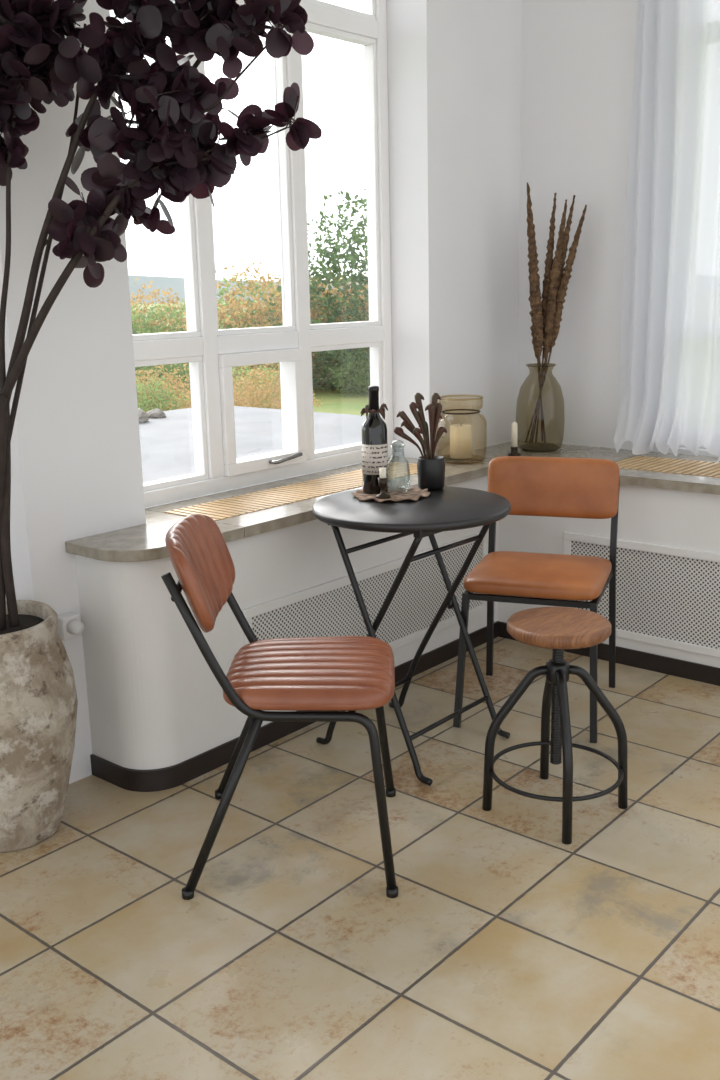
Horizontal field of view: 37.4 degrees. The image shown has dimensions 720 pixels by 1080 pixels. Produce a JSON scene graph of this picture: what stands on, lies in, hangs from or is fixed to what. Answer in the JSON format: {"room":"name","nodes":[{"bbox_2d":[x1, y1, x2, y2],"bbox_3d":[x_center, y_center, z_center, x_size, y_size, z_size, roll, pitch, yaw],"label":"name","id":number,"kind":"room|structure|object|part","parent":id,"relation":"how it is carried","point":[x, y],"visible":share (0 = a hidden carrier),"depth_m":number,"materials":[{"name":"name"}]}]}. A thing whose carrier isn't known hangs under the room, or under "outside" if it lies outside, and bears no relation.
{"room":"dining nook","nodes":[
{"label":"dining nook","id":0,"kind":"room"},
{"bbox_2d":[0,0,521,783],"bbox_3d":[-1.459,-0.639,2.207,0.280,3.000,6.450,10,17,39],"label":"wall","id":1,"kind":"structure","parent":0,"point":[454,66],"depth_m":3.88,"materials":[{"name":"paint"}]},
{"bbox_2d":[57,612,84,640],"bbox_3d":[-0.792,0.239,2.917,0.070,0.065,0.060,10,17,39],"label":"radiator valve","id":2,"kind":"object","parent":1,"relation":"attached to","point":[70,626],"visible":0.89,"depth_m":2.90,"materials":[{"name":"white plastic"}]},
{"bbox_3d":[-0.777,0.239,2.904,0.030,0.040,0.040,10,17,39],"label":"valve knob","id":3,"kind":"part","parent":2,"relation":"part of","materials":[{"name":"white plastic"}]},
{"bbox_2d":[133,0,392,507],"bbox_3d":[-0.367,-1.217,3.509,0.088,2.080,1.425,10,17,39],"label":"window","id":4,"kind":"structure","parent":1,"relation":"attached to","point":[209,345],"depth_m":3.68,"materials":[{"name":"paint"}]},
{"bbox_3d":[-0.364,-1.217,3.506,0.078,1.980,1.325,10,17,39],"label":"sash frames","id":5,"kind":"part","parent":4,"relation":"part of","materials":[{"name":"white wood"}]},
{"bbox_2d":[269,452,302,463],"bbox_3d":[-0.254,-0.285,3.719,0.133,0.029,0.035,-11,16,-34],"label":"handle","id":6,"kind":"object","parent":4,"relation":"attached to","point":[288,458],"visible":1,"depth_m":3.70,"materials":[{"name":"silver metal"}]},
{"bbox_2d":[0,637,719,1079],"bbox_3d":[0.506,1.185,1.027,5.250,0.100,6.550,10,17,39],"label":"floor","id":7,"kind":"structure","parent":0,"point":[505,949],"depth_m":2.37,"materials":[{"name":"tile"}]},
{"bbox_2d":[0,0,321,852],"bbox_3d":[-0.583,-0.351,2.504,1.072,2.264,0.373,-1,13,2],"label":"tree","id":8,"kind":"object","parent":7,"relation":"on","point":[173,148],"visible":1,"depth_m":2.37,"materials":[{"name":"purple plant"}]},
{"bbox_3d":[-0.910,0.475,2.701,0.375,0.580,0.374,10,17,39],"label":"clay pot","id":9,"kind":"part","parent":8,"relation":"part of","materials":[{"name":"stone"}]},
{"bbox_2d":[161,514,397,899],"bbox_3d":[-0.177,0.361,2.587,0.524,0.822,0.522,-1,13,1],"label":"dining chair","id":10,"kind":"object","parent":7,"relation":"on","point":[306,678],"visible":1,"depth_m":2.43,"materials":[{"name":"brown leather"}]},
{"bbox_3d":[-0.385,0.078,2.525,0.121,0.235,0.436,-1,13,1],"label":"backrest","id":11,"kind":"part","parent":10,"relation":"part of","materials":[{"name":"brown leather"}]},
{"bbox_3d":[-0.312,0.609,2.425,0.205,0.416,0.023,-5,14,-17],"label":"leg","id":12,"kind":"part","parent":10,"relation":"part of","materials":[{"name":"black metal"}]},
{"bbox_3d":[-0.303,0.509,2.848,0.205,0.416,0.023,3,14,20],"label":"leg","id":13,"kind":"part","parent":10,"relation":"part of","materials":[{"name":"black metal"}]},
{"bbox_3d":[-0.118,0.314,2.574,0.404,0.066,0.418,-1,13,1],"label":"seat","id":14,"kind":"part","parent":10,"relation":"part of","materials":[{"name":"brown leather"}]},
{"bbox_3d":[-0.164,0.344,2.785,0.507,0.756,0.073,-2,13,-4],"label":"frame","id":15,"kind":"part","parent":10,"relation":"part of","materials":[{"name":"black metal"}]},
{"bbox_2d":[75,475,719,769],"bbox_3d":[1.280,0.367,2.758,3.470,0.665,2.280,10,17,39],"label":"radiator cover","id":16,"kind":"object","parent":7,"relation":"on","point":[155,701],"visible":0.44,"depth_m":3.38,"materials":[{"name":"paint"}]},
{"bbox_2d":[65,510,244,561],"bbox_3d":[-0.637,-0.013,3.029,0.460,0.032,0.410,10,17,39],"label":"sill corner","id":17,"kind":"structure","parent":16,"relation":"on","point":[143,542],"depth_m":2.90,"materials":[{"name":"stone"}]},
{"bbox_2d":[242,531,487,649],"bbox_3d":[0.075,0.238,3.614,0.012,0.316,1.276,10,17,39],"label":"vent","id":18,"kind":"object","parent":16,"relation":"attached to","point":[326,606],"depth_m":3.59,"materials":[{"name":"metal"}]},
{"bbox_2d":[90,621,719,791],"bbox_3d":[1.284,0.661,2.824,3.470,0.062,2.288,10,17,39],"label":"baseboard","id":19,"kind":"structure","parent":16,"relation":"attached to","point":[152,780],"depth_m":3.33,"materials":[{"name":"black wood"}]},
{"bbox_2d":[563,532,719,657],"bbox_3d":[1.774,0.319,3.131,2.656,0.361,0.012,10,17,39],"label":"vent","id":20,"kind":"object","parent":16,"relation":"attached to","point":[668,592],"depth_m":3.72,"materials":[{"name":"metal"}]},
{"bbox_3d":[-0.145,-0.145,3.619,0.230,0.005,1.150,10,17,39],"label":"vent base","id":21,"kind":"object","parent":16,"relation":"on","visible":0},
{"bbox_2d":[165,462,416,520],"bbox_3d":[-0.145,-0.168,3.614,0.226,0.024,1.139,10,17,39],"label":"slats","id":22,"kind":"object","parent":21,"relation":"on","point":[225,508],"visible":0.64,"depth_m":3.49,"materials":[{"name":"brown wood"}]},
{"bbox_3d":[2.064,-0.080,3.122,2.850,0.005,0.300,10,17,39],"label":"vent base","id":23,"kind":"object","parent":16,"relation":"on","visible":0},
{"bbox_2d":[616,456,719,477],"bbox_3d":[2.028,-0.109,3.146,2.735,0.024,0.296,10,17,39],"label":"slats","id":24,"kind":"object","parent":23,"relation":"on","point":[646,463],"visible":0.72,"depth_m":3.87,"materials":[{"name":"brown wood"}]},
{"bbox_2d":[312,485,510,785],"bbox_3d":[0.157,0.253,3.173,0.574,0.742,0.574,10,17,39],"label":"bistro table","id":25,"kind":"object","parent":7,"relation":"on","point":[449,508],"visible":0.85,"depth_m":3.00,"materials":[{"name":"black metal"}]},
{"bbox_3d":[0.020,0.300,3.045,0.412,0.717,0.018,10,17,39],"label":"leg","id":26,"kind":"part","parent":25,"relation":"part of","materials":[{"name":"black metal"}]},
{"bbox_3d":[0.058,0.313,2.986,0.346,0.716,0.019,10,17,39],"label":"leg","id":27,"kind":"part","parent":25,"relation":"part of","materials":[{"name":"black metal"}]},
{"bbox_2d":[351,485,429,501],"bbox_3d":[0.092,-0.141,3.204,0.240,0.012,0.241,10,17,39],"label":"cloth napkin","id":28,"kind":"object","parent":25,"relation":"on","point":[400,492],"visible":0.76,"depth_m":3.19,"materials":[{"name":"brown fabric"}]},
{"bbox_2d":[360,386,387,493],"bbox_3d":[0.044,-0.302,3.205,0.084,0.321,0.085,10,17,39],"label":"wine bottle","id":29,"kind":"object","parent":28,"relation":"on","point":[374,443],"visible":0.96,"depth_m":3.18,"materials":[{"name":"black glass"}]},
{"bbox_2d":[376,468,390,498],"bbox_3d":[0.068,-0.170,3.144,0.044,0.090,0.044,10,17,39],"label":"candle holder","id":30,"kind":"object","parent":28,"relation":"on","point":[382,480],"visible":1,"depth_m":3.13,"materials":[{"name":"gold metal"}]},
{"bbox_2d":[394,393,446,490],"bbox_3d":[0.187,-0.301,3.258,0.155,0.297,0.088,-4,14,-13],"label":"potted succulent","id":31,"kind":"object","parent":25,"relation":"on","point":[430,467],"visible":1,"depth_m":3.25,"materials":[{"name":"dark brown-purple succulent leaves"},{"name":"matte black pot"}]},
{"bbox_3d":[0.250,0.232,3.308,0.412,0.717,0.018,10,17,39],"label":"leg","id":32,"kind":"part","parent":25,"relation":"part of","materials":[{"name":"black metal"}]},
{"bbox_3d":[0.316,0.237,3.282,0.346,0.716,0.019,10,17,39],"label":"leg","id":33,"kind":"part","parent":25,"relation":"part of","materials":[{"name":"black metal"}]},
{"bbox_2d":[453,456,619,742],"bbox_3d":[0.582,0.160,3.432,0.451,0.794,0.522,3,14,19],"label":"dining chair","id":34,"kind":"object","parent":7,"relation":"on","point":[587,488],"visible":0.91,"depth_m":3.48,"materials":[{"name":"brown leather"}]},
{"bbox_3d":[0.319,0.378,3.333,0.026,0.428,0.079,9,17,38],"label":"leg","id":35,"kind":"part","parent":34,"relation":"part of","materials":[{"name":"black metal"}]},
{"bbox_3d":[0.460,0.127,3.717,0.030,0.732,0.064,3,14,19],"label":"post","id":36,"kind":"part","parent":34,"relation":"part of","materials":[{"name":"black metal"}]},
{"bbox_3d":[0.515,0.185,3.243,0.390,0.017,0.017,3,14,19],"label":"rail","id":37,"kind":"part","parent":34,"relation":"part of","materials":[{"name":"black metal"}]},
{"bbox_3d":[0.573,0.107,3.399,0.424,0.062,0.410,3,14,19],"label":"seat","id":38,"kind":"part","parent":34,"relation":"part of","materials":[{"name":"orange leather"}]},
{"bbox_3d":[0.645,-0.176,3.558,0.436,0.200,0.068,3,14,19],"label":"backrest","id":39,"kind":"part","parent":34,"relation":"part of","materials":[{"name":"orange leather"}]},
{"bbox_3d":[0.704,0.400,3.200,0.026,0.428,0.079,-1,13,0],"label":"leg","id":40,"kind":"part","parent":34,"relation":"part of","materials":[{"name":"black metal"}]},
{"bbox_3d":[0.767,0.151,3.362,0.017,0.017,0.410,4,14,20],"label":"rail","id":41,"kind":"part","parent":34,"relation":"part of","materials":[{"name":"black metal"}]},
{"bbox_3d":[0.856,0.150,3.580,0.030,0.732,0.064,3,14,19],"label":"post","id":42,"kind":"part","parent":34,"relation":"part of","materials":[{"name":"black metal"}]},
{"bbox_2d":[482,607,627,844],"bbox_3d":[0.511,0.459,2.762,0.348,0.520,0.348,10,17,39],"label":"stool","id":43,"kind":"object","parent":7,"relation":"on","point":[557,629],"visible":1,"depth_m":2.73,"materials":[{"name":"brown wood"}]},
{"bbox_3d":[0.410,0.518,2.778,0.179,0.403,0.024,-1,13,1],"label":"leg","id":44,"kind":"part","parent":43,"relation":"part of","materials":[{"name":"black metal"}]},
{"bbox_3d":[0.514,0.492,2.876,0.024,0.403,0.179,-1,13,1],"label":"leg","id":45,"kind":"part","parent":43,"relation":"part of","materials":[{"name":"black metal"}]},
{"bbox_3d":[0.506,0.224,2.707,0.262,0.038,0.262,10,17,39],"label":"seat","id":46,"kind":"part","parent":43,"relation":"part of","materials":[{"name":"brown wood"}]},
{"bbox_3d":[0.511,0.540,2.675,0.024,0.403,0.179,-1,13,1],"label":"leg","id":47,"kind":"part","parent":43,"relation":"part of","materials":[{"name":"black metal"}]},
{"bbox_3d":[0.616,0.514,2.774,0.179,0.403,0.024,-1,13,1],"label":"leg","id":48,"kind":"part","parent":43,"relation":"part of","materials":[{"name":"black metal"}]},
{"bbox_2d":[417,456,444,490],"bbox_3d":[0.220,-0.207,3.288,0.088,0.098,0.088,10,17,39],"label":"pot","id":49,"kind":"object","parent":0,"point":[430,469],"depth_m":3.26,"materials":[{"name":"black ceramic"}]},
{"bbox_2d":[517,0,717,456],"bbox_3d":[2.627,-0.905,2.934,4.970,3.000,0.200,10,17,39],"label":"wall","id":50,"kind":"structure","parent":0,"point":[578,63],"depth_m":4.22,"materials":[{"name":"paint"}]},
{"bbox_2d":[145,440,719,537],"bbox_3d":[1.326,-0.023,2.875,3.650,0.032,1.900,10,17,39],"label":"sill slabs","id":51,"kind":"structure","parent":50,"relation":"attached to","point":[271,519],"depth_m":3.71,"materials":[{"name":"stone"}]},
{"bbox_2d":[442,409,479,458],"bbox_3d":[0.387,-0.426,4.077,0.196,0.246,0.196,10,17,39],"label":"glass lantern","id":52,"kind":"object","parent":51,"relation":"on","point":[460,434],"visible":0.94,"depth_m":4.06,"materials":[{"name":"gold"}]},
{"bbox_2d":[450,424,471,458],"bbox_3d":[0.388,-0.381,4.088,0.084,0.124,0.084,10,17,39],"label":"pillar candle","id":53,"kind":"object","parent":52,"relation":"on","point":[460,434],"depth_m":4.06,"materials":[{"name":"beige wax"}]},
{"bbox_2d":[508,422,520,455],"bbox_3d":[0.610,-0.401,4.196,0.052,0.132,0.052,10,17,39],"label":"taper candle","id":54,"kind":"object","parent":51,"relation":"on","point":[514,432],"visible":0.99,"depth_m":4.19,"materials":[{"name":"white wax"}]},
{"bbox_3d":[0.728,-0.536,4.292,0.196,0.346,0.196,10,17,39],"label":"glass vase","id":55,"kind":"object","parent":51,"relation":"on","visible":0},
{"bbox_2d":[525,182,586,442],"bbox_3d":[0.770,-0.893,4.219,0.223,1.013,0.090,-5,14,-14],"label":"stalks","id":56,"kind":"object","parent":55,"relation":"in","point":[545,327],"visible":1,"depth_m":4.17},
{"bbox_2d":[613,0,719,460],"bbox_3d":[1.653,-1.274,3.366,2.101,2.140,0.212,10,17,39],"label":"sheer curtain","id":57,"kind":"object","parent":50,"relation":"hanging from","point":[670,368],"visible":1,"depth_m":3.92,"materials":[{"name":"fabric"}]},
{"bbox_2d":[679,444,705,448],"bbox_3d":[1.874,-1.306,3.468,1.700,2.130,0.070,10,17,39],"label":"window","id":58,"kind":"structure","parent":50,"relation":"in","point":[680,445],"depth_m":4.14,"materials":[{"name":"paint"}]},
{"label":"outside","id":59,"kind":"structure","parent":0,"visible":0},
{"bbox_2d":[131,300,368,415],"bbox_3d":[-83.145,-27.946,134.400,298.700,0.050,400.000,10,17,39],"label":"ground","id":60,"kind":"structure","parent":59,"point":[332,401],"depth_m":16.61,"materials":[{"name":"green plant"}]},
{"bbox_2d":[131,306,164,373],"bbox_3d":[-5.238,-3.515,19.407,3.668,2.165,3.688,3,14,18],"label":"bush","id":61,"kind":"object","parent":60,"relation":"on","point":[133,314],"visible":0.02,"depth_m":19.08,"materials":[{"name":"green plant"}]},
{"bbox_2d":[135,364,180,399],"bbox_3d":[-3.825,-2.708,17.401,1.914,1.130,1.924,-7,14,-23],"label":"bush","id":62,"kind":"object","parent":60,"relation":"on","point":[145,368],"visible":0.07,"depth_m":17.29,"materials":[{"name":"green plant"}]},
{"bbox_2d":[136,376,190,411],"bbox_3d":[-2.559,-1.394,11.969,1.595,0.942,1.603,4,14,20],"label":"bush","id":63,"kind":"object","parent":60,"relation":"on","point":[143,405],"visible":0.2,"depth_m":11.88,"materials":[{"name":"green plant"}]},
{"bbox_2d":[135,364,191,412],"bbox_3d":[-2.370,-1.643,12.740,1.388,1.018,1.534,9,17,36],"label":"bush","id":64,"kind":"object","parent":60,"relation":"on","point":[169,377],"visible":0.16,"depth_m":12.58,"materials":[{"name":"green plant"}]},
{"bbox_2d":[130,278,219,383],"bbox_3d":[-4.176,-3.910,20.530,3.367,2.239,3.073,-9,15,-31],"label":"bush","id":65,"kind":"object","parent":60,"relation":"on","point":[154,293],"visible":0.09,"depth_m":20.25,"materials":[{"name":"green plant"}]},
{"bbox_2d":[131,299,247,389],"bbox_3d":[-3.555,-3.453,19.402,3.190,1.883,3.207,5,15,26],"label":"bush","id":66,"kind":"object","parent":60,"relation":"on","point":[151,312],"visible":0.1,"depth_m":19.01,"materials":[{"name":"green plant"}]},
{"bbox_2d":[148,363,237,397],"bbox_3d":[-2.749,-2.685,17.480,1.595,0.942,1.603,3,14,18],"label":"bush","id":67,"kind":"object","parent":60,"relation":"on","point":[183,372],"visible":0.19,"depth_m":17.26,"materials":[{"name":"green plant"}]},
{"bbox_2d":[166,373,280,409],"bbox_3d":[-1.505,-1.397,11.776,1.377,0.916,1.257,-6,14,-20],"label":"bush","id":68,"kind":"object","parent":60,"relation":"on","point":[237,395],"visible":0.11,"depth_m":11.73,"materials":[{"name":"green plant"}]},
{"bbox_2d":[190,362,280,408],"bbox_3d":[-1.443,-1.860,13.842,1.595,0.942,1.603,-1,13,2],"label":"bush","id":69,"kind":"object","parent":60,"relation":"on","point":[247,370],"visible":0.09,"depth_m":13.75,"materials":[{"name":"green plant"}]},
{"bbox_2d":[158,271,341,381],"bbox_3d":[-1.799,-3.901,20.282,4.168,2.448,4.146,-9,15,-29],"label":"bush","id":70,"kind":"object","parent":60,"relation":"on","point":[224,280],"visible":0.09,"depth_m":19.64,"materials":[{"name":"green plant"}]},
{"bbox_2d":[139,406,365,507],"bbox_3d":[-2.593,0.315,4.554,4.130,0.720,9.100,10,17,39],"label":"terrace","id":71,"kind":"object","parent":60,"relation":"on","point":[166,443],"visible":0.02,"depth_m":7.07,"materials":[{"name":"grey concrete"}]},
{"bbox_2d":[138,408,148,422],"bbox_3d":[-1.712,-0.940,7.994,0.236,0.109,0.228,10,17,39],"label":"rock","id":72,"kind":"object","parent":71,"relation":"on","point":[143,416],"visible":0.27,"depth_m":7.95,"materials":[{"name":"grey stone"}]},
{"bbox_2d":[147,408,165,417],"bbox_3d":[-1.595,-0.991,8.284,0.146,0.070,0.144,10,17,39],"label":"rock","id":73,"kind":"object","parent":71,"relation":"on","point":[155,413],"visible":0.97,"depth_m":8.24,"materials":[{"name":"grey stone"}]},
{"bbox_2d":[163,257,350,386],"bbox_3d":[-1.686,-3.685,18.817,3.466,2.545,3.837,1,13,10],"label":"bush","id":74,"kind":"object","parent":60,"relation":"on","point":[231,300],"visible":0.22,"depth_m":18.38,"materials":[{"name":"green plant"}]},
{"bbox_2d":[232,363,322,408],"bbox_3d":[-1.191,-1.641,12.616,1.534,1.018,1.388,0,13,7],"label":"bush","id":75,"kind":"object","parent":60,"relation":"on","point":[250,390],"visible":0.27,"depth_m":12.43,"materials":[{"name":"green plant"}]},
{"bbox_2d":[232,318,323,396],"bbox_3d":[-1.558,-2.947,17.529,1.950,1.425,2.148,4,14,22],"label":"bush","id":76,"kind":"object","parent":60,"relation":"on","point":[269,324],"visible":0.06,"depth_m":17.26,"materials":[{"name":"green plant"}]},
{"bbox_2d":[225,273,363,378],"bbox_3d":[-0.913,-3.987,20.366,3.520,2.341,3.212,-5,14,-15],"label":"bush","id":77,"kind":"object","parent":60,"relation":"on","point":[320,273],"visible":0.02,"depth_m":19.83,"materials":[{"name":"green plant"}]},
{"bbox_2d":[250,188,369,391],"bbox_3d":[0.349,-3.972,17.892,3.670,3.965,4.092,4,14,23],"label":"bush","id":78,"kind":"object","parent":60,"relation":"on","point":[353,256],"visible":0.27,"depth_m":17.25,"materials":[{"name":"green plant"}]},
{"bbox_2d":[255,279,369,388],"bbox_3d":[-0.339,-3.610,18.875,3.376,2.239,3.053,-12,17,-37],"label":"bush","id":79,"kind":"object","parent":60,"relation":"on","point":[319,285],"visible":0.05,"depth_m":18.32,"materials":[{"name":"green plant"}]},
{"bbox_2d":[258,317,369,392],"bbox_3d":[-0.638,-3.112,18.232,2.552,1.506,2.565,8,16,34],"label":"bush","id":80,"kind":"object","parent":60,"relation":"on","point":[324,372],"visible":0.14,"depth_m":17.79,"materials":[{"name":"green plant"}]},
{"bbox_2d":[317,257,368,362],"bbox_3d":[0.620,-4.101,20.191,3.979,2.646,3.632,5,15,26],"label":"bush","id":81,"kind":"object","parent":60,"relation":"on","point":[366,257],"visible":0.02,"depth_m":19.54,"materials":[{"name":"green plant"}]},
{"bbox_2d":[320,348,369,396],"bbox_3d":[0.141,-2.680,17.173,1.603,0.942,1.595,2,14,13],"label":"bush","id":82,"kind":"object","parent":60,"relation":"on","point":[360,372],"visible":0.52,"depth_m":16.96,"materials":[{"name":"green plant"}]},
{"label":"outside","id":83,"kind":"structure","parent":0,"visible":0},
{"bbox_2d":[128,275,363,302],"bbox_3d":[-7.322,-20.402,81.115,348.450,6.416,348.450,10,17,39],"label":"hills","id":84,"kind":"structure","parent":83,"point":[176,284],"depth_m":223.33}
]}

